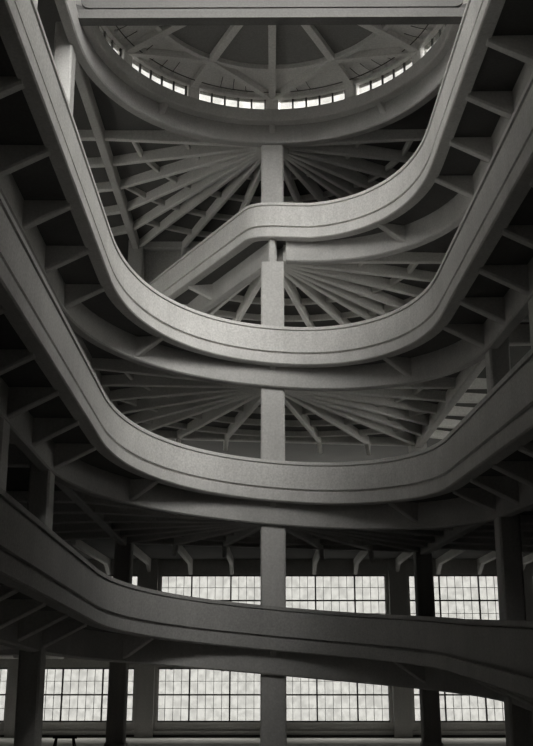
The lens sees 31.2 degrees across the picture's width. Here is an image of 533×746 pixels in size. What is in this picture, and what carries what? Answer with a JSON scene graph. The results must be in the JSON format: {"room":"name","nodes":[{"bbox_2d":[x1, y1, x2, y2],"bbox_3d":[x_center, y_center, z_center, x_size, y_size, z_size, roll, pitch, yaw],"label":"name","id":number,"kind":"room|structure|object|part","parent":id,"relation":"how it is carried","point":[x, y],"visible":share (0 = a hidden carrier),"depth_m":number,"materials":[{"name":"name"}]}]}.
{"room":"spiral ramp atrium","nodes":[
{"label":"spiral ramp atrium","id":0,"kind":"room"},
{"bbox_2d":[75,0,81,5],"bbox_3d":[-6.997,-13.526,35.300,0.900,1.800,0.250,0,-17,0],"label":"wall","id":1,"kind":"structure","parent":0,"point":[78,2],"depth_m":35.21,"materials":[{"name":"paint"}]},
{"bbox_2d":[144,250,189,282],"bbox_3d":[0.334,-4.636,52.689,15.000,5.070,0.200,0,-17,0],"label":"wall","id":2,"kind":"structure","parent":0,"point":[156,262],"depth_m":53.11,"materials":[{"name":"paint"}]},
{"bbox_2d":[37,0,466,262],"bbox_3d":[0.167,-14.385,30.049,64.000,0.380,71.100,0,-17,0],"label":"ceiling","id":3,"kind":"structure","parent":0,"point":[114,116],"depth_m":43.75,"materials":[{"name":"concrete"}]},
{"bbox_2d":[75,58,426,256],"bbox_3d":[0.271,-9.293,44.507,29.796,0.970,19.330,0,-17,0],"label":"ceiling beams","id":4,"kind":"structure","parent":3,"relation":"attached to","point":[334,166],"depth_m":44.23,"materials":[{"name":"concrete"}]},
{"bbox_2d":[55,0,454,146],"bbox_3d":[0.157,-14.188,28.499,14.700,0.940,27.250,0,-17,0],"label":"beam","id":5,"kind":"structure","parent":3,"relation":"attached to","point":[160,115],"depth_m":39.57,"materials":[{"name":"concrete"}]},
{"bbox_2d":[77,0,464,25],"bbox_3d":[0.199,-13.419,34.605,14.000,1.570,0.460,0,-17,0],"label":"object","id":6,"kind":"structure","parent":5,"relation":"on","point":[96,12],"depth_m":34.33,"materials":[{"name":"grey paint"}]},
{"bbox_3d":[0.199,-13.590,34.646,13.800,1.020,0.360,0,-17,0],"label":"panel","id":7,"kind":"part","parent":6,"relation":"part of","materials":[{"name":"grey paint"}]},
{"bbox_2d":[82,3,462,124],"bbox_3d":[0.223,-12.690,38.182,14.000,2.020,7.150,0,-17,0],"label":"dome","id":8,"kind":"object","parent":3,"relation":"attached to","point":[270,65],"visible":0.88,"depth_m":38.98,"materials":[{"name":"concrete"}]},
{"bbox_3d":[-5.646,-12.564,38.148,0.325,0.560,0.547,-10,-19,29],"label":"window post","id":9,"kind":"part","parent":8,"relation":"part of","materials":[{"name":"paint"}]},
{"bbox_3d":[-3.149,-11.846,40.505,0.547,0.560,0.325,9,-19,-28],"label":"window post","id":10,"kind":"part","parent":8,"relation":"part of","materials":[{"name":"paint"}]},
{"bbox_3d":[0.246,-11.588,41.351,0.547,0.560,0.325,0,-17,0],"label":"window post","id":11,"kind":"part","parent":8,"relation":"part of","materials":[{"name":"paint"}]},
{"bbox_3d":[0.217,-13.717,37.502,9.900,0.450,4.950,0,-17,0],"label":"dome crown","id":12,"kind":"part","parent":8,"relation":"part of","materials":[{"name":"paint"}]},
{"bbox_3d":[0.221,-12.922,37.934,12.480,0.040,6.240,0,-17,0],"label":"rail","id":13,"kind":"part","parent":8,"relation":"part of","materials":[{"name":"paint"}]},
{"bbox_3d":[3.629,-11.859,40.461,0.547,0.560,0.325,-10,-19,29],"label":"window post","id":14,"kind":"part","parent":8,"relation":"part of","materials":[{"name":"paint"}]},
{"bbox_3d":[6.093,-12.588,38.072,0.325,0.560,0.547,9,-19,-28],"label":"window post","id":15,"kind":"part","parent":8,"relation":"part of","materials":[{"name":"paint"}]},
{"bbox_2d":[0,737,505,745],"bbox_3d":[0.168,11.237,22.292,64.000,0.300,71.200,0,-17,0],"label":"floor","id":16,"kind":"structure","parent":0,"point":[46,741],"depth_m":52.87,"materials":[{"name":"grey concrete"}]},
{"bbox_2d":[0,0,37,490],"bbox_3d":[-7.154,-1.620,25.949,1.120,26.430,0.880,0,-17,0],"label":"column","id":17,"kind":"structure","parent":16,"relation":"on","point":[4,426],"depth_m":24.74,"materials":[{"name":"concrete"}]},
{"bbox_2d":[14,22,75,745],"bbox_3d":[-7.117,-0.017,31.210,1.120,26.430,0.880,0,-17,0],"label":"column","id":18,"kind":"structure","parent":16,"relation":"on","point":[31,665],"depth_m":28.62,"materials":[{"name":"concrete"}]},
{"bbox_2d":[53,736,76,745],"bbox_3d":[-9.619,17.718,45.477,1.150,0.820,0.710,0,-17,0],"label":"sawhorse","id":19,"kind":"object","parent":16,"relation":"on","point":[56,738],"visible":1,"depth_m":45.51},
{"bbox_3d":[-9.619,17.383,45.579,1.150,0.120,0.120,0,-17,0],"label":"rail","id":20,"kind":"part","parent":19,"relation":"part of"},
{"bbox_2d":[104,240,144,745],"bbox_3d":[-7.170,5.435,49.098,0.970,26.430,0.970,0,-17,0],"label":"column","id":21,"kind":"structure","parent":16,"relation":"on","point":[116,721],"depth_m":45.93,"materials":[{"name":"concrete"}]},
{"bbox_2d":[260,145,286,745],"bbox_3d":[0.252,2.072,38.048,1.070,26.420,1.070,0,-17,0],"label":"column","id":22,"kind":"structure","parent":16,"relation":"on","point":[273,708],"depth_m":37.30,"materials":[{"name":"concrete"}]},
{"bbox_2d":[0,192,532,546],"bbox_3d":[0.128,-0.934,19.901,29.940,7.020,59.470,0,-17,0],"label":"ramp turn","id":23,"kind":"object","parent":22,"relation":"attached to","point":[61,419],"visible":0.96,"depth_m":30.33,"materials":[{"name":"paint"}]},
{"bbox_2d":[6,481,532,561],"bbox_3d":[0.271,6.160,39.797,29.796,1.986,19.330,0,-17,0],"label":"ceiling","id":24,"kind":"structure","parent":23,"relation":"attached to","point":[77,515],"depth_m":42.19,"materials":[{"name":"concrete"}]},
{"bbox_2d":[0,487,532,711],"bbox_3d":[0.128,4.280,18.312,29.940,7.020,59.470,0,-17,0],"label":"ramp turn","id":25,"kind":"object","parent":22,"relation":"attached to","point":[82,611],"visible":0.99,"depth_m":31.50,"materials":[{"name":"paint"}]},
{"bbox_2d":[0,645,173,669],"bbox_3d":[0.271,11.373,38.208,29.796,1.986,19.330,0,-17,0],"label":"ceiling","id":26,"kind":"structure","parent":25,"relation":"attached to","point":[4,650],"depth_m":40.56,"materials":[{"name":"concrete"}]},
{"bbox_2d":[0,0,532,438],"bbox_3d":[0.128,-6.147,21.490,29.940,7.020,59.470,0,-17,0],"label":"ramp turn","id":27,"kind":"object","parent":22,"relation":"attached to","point":[478,296],"visible":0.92,"depth_m":30.48,"materials":[{"name":"paint"}]},
{"bbox_2d":[72,330,486,454],"bbox_3d":[0.271,0.947,41.386,29.796,1.986,19.330,0,-17,0],"label":"ceiling","id":28,"kind":"structure","parent":27,"relation":"attached to","point":[166,399],"depth_m":42.67,"materials":[{"name":"concrete"}]},
{"bbox_2d":[148,0,532,326],"bbox_3d":[3.913,-10.356,22.746,22.370,4.904,59.470,0,-17,0],"label":"ramp turn","id":29,"kind":"object","parent":22,"relation":"attached to","point":[420,207],"visible":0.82,"depth_m":36.44,"materials":[{"name":"paint"}]},
{"bbox_2d":[206,245,445,326],"bbox_3d":[3.970,-4.048,42.882,22.398,1.515,19.330,0,-17,0],"label":"ceiling","id":30,"kind":"structure","parent":29,"relation":"attached to","point":[355,286],"depth_m":43.26,"materials":[{"name":"concrete"}]},
{"bbox_2d":[408,442,442,745],"bbox_3d":[7.830,5.405,49.001,0.970,26.430,0.970,0,-17,0],"label":"column","id":31,"kind":"structure","parent":16,"relation":"on","point":[430,718],"depth_m":46.65,"materials":[{"name":"concrete"}]},
{"bbox_2d":[485,337,532,745],"bbox_3d":[7.523,-0.046,31.114,1.120,26.430,0.880,0,-17,0],"label":"column","id":32,"kind":"structure","parent":16,"relation":"on","point":[508,543],"depth_m":28.91,"materials":[{"name":"concrete"}]},
{"bbox_2d":[528,296,532,347],"bbox_3d":[7.485,-1.649,25.854,1.120,26.430,0.880,0,-17,0],"label":"column","id":33,"kind":"structure","parent":16,"relation":"on","point":[530,302],"depth_m":25.90,"materials":[{"name":"concrete"}]},
{"bbox_2d":[0,559,532,734],"bbox_3d":[0.407,8.547,59.962,64.000,26.810,0.500,0,-17,0],"label":"wall","id":34,"kind":"structure","parent":0,"point":[248,566],"depth_m":57.19,"materials":[{"name":"paint"}]},
{"bbox_2d":[0,668,7,721],"bbox_3d":[-18.543,19.137,56.806,6.240,3.070,0.140,0,-17,0],"label":"window","id":35,"kind":"structure","parent":34,"relation":"in","point":[3,671],"depth_m":56.85,"materials":[{"name":"glass"}]},
{"bbox_2d":[4,659,18,737],"bbox_3d":[-14.755,8.639,59.612,1.060,26.430,0.318,0,-17,0],"label":"wall pier","id":36,"kind":"object","parent":34,"relation":"attached to","point":[13,666],"visible":0.21,"depth_m":56.22,"materials":[{"name":"concrete"}]},
{"bbox_2d":[43,668,133,721],"bbox_3d":[-10.963,19.122,56.757,6.240,3.070,0.140,0,-17,0],"label":"window","id":37,"kind":"structure","parent":34,"relation":"in","point":[70,694],"depth_m":56.73,"materials":[{"name":"glass"}]},
{"bbox_3d":[-13.123,19.129,56.778,1.900,3.030,0.015,0,-17,0],"label":"pane","id":38,"kind":"part","parent":37,"relation":"part of","materials":[{"name":"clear glass"}]},
{"bbox_3d":[-10.963,19.125,56.764,2.380,3.030,0.015,0,-17,0],"label":"pane","id":39,"kind":"part","parent":37,"relation":"part of","materials":[{"name":"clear glass"}]},
{"bbox_3d":[-8.803,19.120,56.750,1.900,3.030,0.015,0,-17,0],"label":"pane","id":40,"kind":"part","parent":37,"relation":"part of","materials":[{"name":"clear glass"}]},
{"bbox_2d":[109,575,137,585],"bbox_3d":[-10.963,13.909,58.346,6.240,3.070,0.140,0,-17,0],"label":"window","id":41,"kind":"structure","parent":34,"relation":"in","point":[134,577],"depth_m":58.70,"materials":[{"name":"glass"}]},
{"bbox_3d":[-8.803,13.907,58.339,1.900,3.030,0.015,0,-17,0],"label":"pane","id":42,"kind":"part","parent":41,"relation":"part of","materials":[{"name":"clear glass"}]},
{"bbox_2d":[134,559,158,737],"bbox_3d":[-7.175,8.624,59.562,1.060,26.430,0.318,0,-17,0],"label":"wall pier","id":43,"kind":"object","parent":34,"relation":"attached to","point":[145,675],"visible":0.36,"depth_m":56.34,"materials":[{"name":"concrete"}]},
{"bbox_2d":[157,668,260,721],"bbox_3d":[-3.383,19.107,56.707,6.240,3.070,0.140,0,-17,0],"label":"window","id":44,"kind":"structure","parent":34,"relation":"in","point":[184,694],"depth_m":56.66,"materials":[{"name":"glass"}]},
{"bbox_3d":[-5.543,19.114,56.728,1.900,3.030,0.015,0,-17,0],"label":"pane","id":45,"kind":"part","parent":44,"relation":"part of","materials":[{"name":"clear glass"}]},
{"bbox_3d":[-3.383,19.110,56.715,2.380,3.030,0.015,0,-17,0],"label":"pane","id":46,"kind":"part","parent":44,"relation":"part of","materials":[{"name":"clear glass"}]},
{"bbox_3d":[-1.223,19.105,56.700,1.900,3.030,0.015,0,-17,0],"label":"pane","id":47,"kind":"part","parent":44,"relation":"part of","materials":[{"name":"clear glass"}]},
{"bbox_2d":[161,575,259,604],"bbox_3d":[-3.383,13.894,58.296,6.240,3.070,0.140,0,-17,0],"label":"window","id":48,"kind":"structure","parent":34,"relation":"in","point":[231,588],"depth_m":58.53,"materials":[{"name":"glass"}]},
{"bbox_3d":[-5.543,13.900,58.317,1.900,3.030,0.015,0,-17,0],"label":"pane","id":49,"kind":"part","parent":48,"relation":"part of","materials":[{"name":"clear glass"}]},
{"bbox_3d":[-3.383,13.894,58.296,6.240,3.070,0.140,0,-17,0],"label":"frame","id":50,"kind":"part","parent":48,"relation":"part of","materials":[{"name":"paint"}]},
{"bbox_3d":[-3.383,13.896,58.303,2.380,3.030,0.015,0,-17,0],"label":"pane","id":51,"kind":"part","parent":48,"relation":"part of","materials":[{"name":"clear glass"}]},
{"bbox_3d":[-1.223,13.892,58.289,1.900,3.030,0.015,0,-17,0],"label":"pane","id":52,"kind":"part","parent":48,"relation":"part of","materials":[{"name":"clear glass"}]},
{"bbox_2d":[0,723,504,724],"bbox_3d":[0.405,20.578,55.992,64.000,0.120,0.120,0,-17,0],"label":"trim","id":53,"kind":"structure","parent":34,"relation":"attached to","point":[0,723],"depth_m":55.93,"materials":[{"name":"paint"}]},
{"bbox_2d":[0,731,504,732],"bbox_3d":[0.405,20.971,55.841,64.000,0.100,0.180,0,-17,0],"label":"trim","id":54,"kind":"structure","parent":34,"relation":"attached to","point":[0,731],"depth_m":55.75,"materials":[{"name":"paint"}]},
{"bbox_2d":[0,735,505,737],"bbox_3d":[0.406,21.226,55.820,64.000,0.140,0.070,0,-17,0],"label":"baseboard","id":55,"kind":"structure","parent":34,"relation":"attached to","point":[347,736],"depth_m":55.77,"materials":[{"name":"paint"}]},
{"bbox_2d":[286,575,385,613],"bbox_3d":[4.197,13.879,58.247,6.240,3.070,0.140,0,-17,0],"label":"window","id":56,"kind":"structure","parent":34,"relation":"in","point":[342,593],"depth_m":58.37,"materials":[{"name":"glass"}]},
{"bbox_3d":[2.037,13.886,58.268,1.900,3.030,0.015,0,-17,0],"label":"pane","id":57,"kind":"part","parent":56,"relation":"part of","materials":[{"name":"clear glass"}]},
{"bbox_3d":[4.197,13.881,58.254,2.380,3.030,0.015,0,-17,0],"label":"pane","id":58,"kind":"part","parent":56,"relation":"part of","materials":[{"name":"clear glass"}]},
{"bbox_3d":[6.357,13.877,58.240,1.900,3.030,0.015,0,-17,0],"label":"pane","id":59,"kind":"part","parent":56,"relation":"part of","materials":[{"name":"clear glass"}]},
{"bbox_2d":[286,676,389,721],"bbox_3d":[4.197,19.092,56.658,6.240,3.070,0.140,0,-17,0],"label":"window","id":60,"kind":"structure","parent":34,"relation":"in","point":[307,700],"depth_m":56.55,"materials":[{"name":"glass"}]},
{"bbox_3d":[2.037,19.099,56.679,1.900,3.030,0.015,0,-17,0],"label":"pane","id":61,"kind":"part","parent":60,"relation":"part of","materials":[{"name":"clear glass"}]},
{"bbox_3d":[4.197,19.094,56.665,2.380,3.030,0.015,0,-17,0],"label":"pane","id":62,"kind":"part","parent":60,"relation":"part of","materials":[{"name":"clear glass"}]},
{"bbox_3d":[6.357,19.090,56.651,1.900,3.030,0.015,0,-17,0],"label":"pane","id":63,"kind":"part","parent":60,"relation":"part of","materials":[{"name":"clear glass"}]},
{"bbox_2d":[388,559,412,737],"bbox_3d":[7.984,8.594,59.464,1.060,26.430,0.318,0,-17,0],"label":"wall pier","id":64,"kind":"object","parent":34,"relation":"attached to","point":[402,702],"visible":0.36,"depth_m":56.27,"materials":[{"name":"concrete"}]},
{"bbox_2d":[409,575,498,619],"bbox_3d":[11.777,13.864,58.197,6.240,3.070,0.140,0,-17,0],"label":"window","id":65,"kind":"structure","parent":34,"relation":"in","point":[456,596],"depth_m":58.26,"materials":[{"name":"glass"}]},
{"bbox_3d":[9.617,13.870,58.219,1.900,3.030,0.015,0,-17,0],"label":"pane","id":66,"kind":"part","parent":65,"relation":"part of","materials":[{"name":"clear glass"}]},
{"bbox_3d":[11.777,13.866,58.205,2.380,3.030,0.015,0,-17,0],"label":"pane","id":67,"kind":"part","parent":65,"relation":"part of","materials":[{"name":"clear glass"}]},
{"bbox_3d":[13.937,13.862,58.191,1.900,3.030,0.015,0,-17,0],"label":"pane","id":68,"kind":"part","parent":65,"relation":"part of","materials":[{"name":"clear glass"}]},
{"bbox_2d":[414,689,504,721],"bbox_3d":[11.777,19.077,56.609,6.240,3.070,0.140,0,-17,0],"label":"window","id":69,"kind":"structure","parent":34,"relation":"in","point":[454,707],"depth_m":56.37,"materials":[{"name":"glass"}]},
{"bbox_3d":[9.617,19.084,56.630,1.900,3.030,0.015,0,-17,0],"label":"pane","id":70,"kind":"part","parent":69,"relation":"part of","materials":[{"name":"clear glass"}]},
{"bbox_3d":[11.777,19.077,56.609,6.240,3.070,0.140,0,-17,0],"label":"frame","id":71,"kind":"part","parent":69,"relation":"part of","materials":[{"name":"paint"}]},
{"bbox_3d":[11.777,19.079,56.616,2.380,3.030,0.015,0,-17,0],"label":"pane","id":72,"kind":"part","parent":69,"relation":"part of","materials":[{"name":"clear glass"}]},
{"bbox_3d":[13.937,19.075,56.602,1.900,3.030,0.015,0,-17,0],"label":"pane","id":73,"kind":"part","parent":69,"relation":"part of","materials":[{"name":"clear glass"}]},
{"bbox_2d":[65,538,530,559],"bbox_3d":[0.368,9.769,53.526,64.000,0.200,11.100,0,-17,0],"label":"ceiling","id":74,"kind":"structure","parent":0,"point":[106,546],"depth_m":55.62,"materials":[{"name":"concrete"}]},
{"bbox_2d":[71,540,110,574],"bbox_3d":[-9.738,10.343,53.522,0.240,0.940,10.890,0,-17,0],"label":"ceiling beam","id":75,"kind":"structure","parent":74,"relation":"attached to","point":[82,546],"depth_m":53.21,"materials":[{"name":"concrete"}]},
{"bbox_2d":[133,544,150,571],"bbox_3d":[-7.211,10.338,53.506,0.240,0.940,10.890,0,-17,0],"label":"ceiling beam","id":76,"kind":"structure","parent":74,"relation":"attached to","point":[137,552],"depth_m":54.98,"materials":[{"name":"concrete"}]},
{"bbox_2d":[172,545,192,574],"bbox_3d":[-4.685,10.333,53.489,0.240,0.940,10.890,0,-17,0],"label":"ceiling beam","id":77,"kind":"structure","parent":74,"relation":"attached to","point":[183,553],"depth_m":55.05,"materials":[{"name":"concrete"}]},
{"bbox_2d":[226,547,233,574],"bbox_3d":[-2.158,10.328,53.473,0.240,0.940,10.890,0,-17,0],"label":"ceiling beam","id":78,"kind":"structure","parent":74,"relation":"attached to","point":[229,556],"depth_m":56.24,"materials":[{"name":"concrete"}]},
{"bbox_2d":[312,550,319,574],"bbox_3d":[2.895,10.318,53.440,0.240,0.940,10.890,0,-17,0],"label":"ceiling beam","id":79,"kind":"structure","parent":74,"relation":"attached to","point":[316,557],"depth_m":56.88,"materials":[{"name":"concrete"}]},
{"bbox_2d":[353,551,367,574],"bbox_3d":[5.422,10.313,53.423,0.240,0.940,10.890,0,-17,0],"label":"ceiling beam","id":80,"kind":"structure","parent":74,"relation":"attached to","point":[358,558],"depth_m":56.42,"materials":[{"name":"concrete"}]},
{"bbox_2d":[395,552,412,571],"bbox_3d":[7.948,10.308,53.407,0.240,0.940,10.890,0,-17,0],"label":"ceiling beam","id":81,"kind":"structure","parent":74,"relation":"attached to","point":[403,556],"depth_m":55.92,"materials":[{"name":"concrete"}]},
{"bbox_2d":[435,549,465,574],"bbox_3d":[10.475,10.303,53.391,0.240,0.940,10.890,0,-17,0],"label":"ceiling beam","id":82,"kind":"structure","parent":74,"relation":"attached to","point":[450,554],"depth_m":55.63,"materials":[{"name":"concrete"}]},
{"bbox_2d":[477,551,495,574],"bbox_3d":[13.002,10.298,53.374,0.240,0.940,10.890,0,-17,0],"label":"ceiling beam","id":83,"kind":"structure","parent":74,"relation":"attached to","point":[481,561],"depth_m":56.80,"materials":[{"name":"concrete"}]},
{"bbox_2d":[523,553,532,570],"bbox_3d":[15.528,10.293,53.358,0.240,0.940,10.890,0,-17,0],"label":"ceiling beam","id":84,"kind":"structure","parent":74,"relation":"attached to","point":[527,559],"depth_m":56.45,"materials":[{"name":"concrete"}]},
{"bbox_2d":[172,439,441,461],"bbox_3d":[0.368,4.556,55.115,64.000,0.200,11.100,0,-17,0],"label":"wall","id":85,"kind":"structure","parent":0,"point":[297,452],"depth_m":54.28,"materials":[{"name":"concrete"}]},
{"bbox_3d":[0.368,14.982,51.937,64.000,0.200,11.100,0,-17,0],"label":"ceiling","id":86,"kind":"structure","parent":0,"visible":0},
{"bbox_2d":[0,656,18,658],"bbox_3d":[-14.791,15.327,52.039,0.240,0.440,10.890,0,-17,0],"label":"ceiling beam","id":87,"kind":"structure","parent":86,"relation":"attached to","point":[1,657],"depth_m":54.04,"materials":[{"name":"concrete"}]},
{"bbox_2d":[13,656,63,658],"bbox_3d":[-12.264,15.322,52.023,0.240,0.440,10.890,0,-17,0],"label":"ceiling beam","id":88,"kind":"structure","parent":86,"relation":"attached to","point":[47,657],"depth_m":54.04,"materials":[{"name":"concrete"}]}
]}

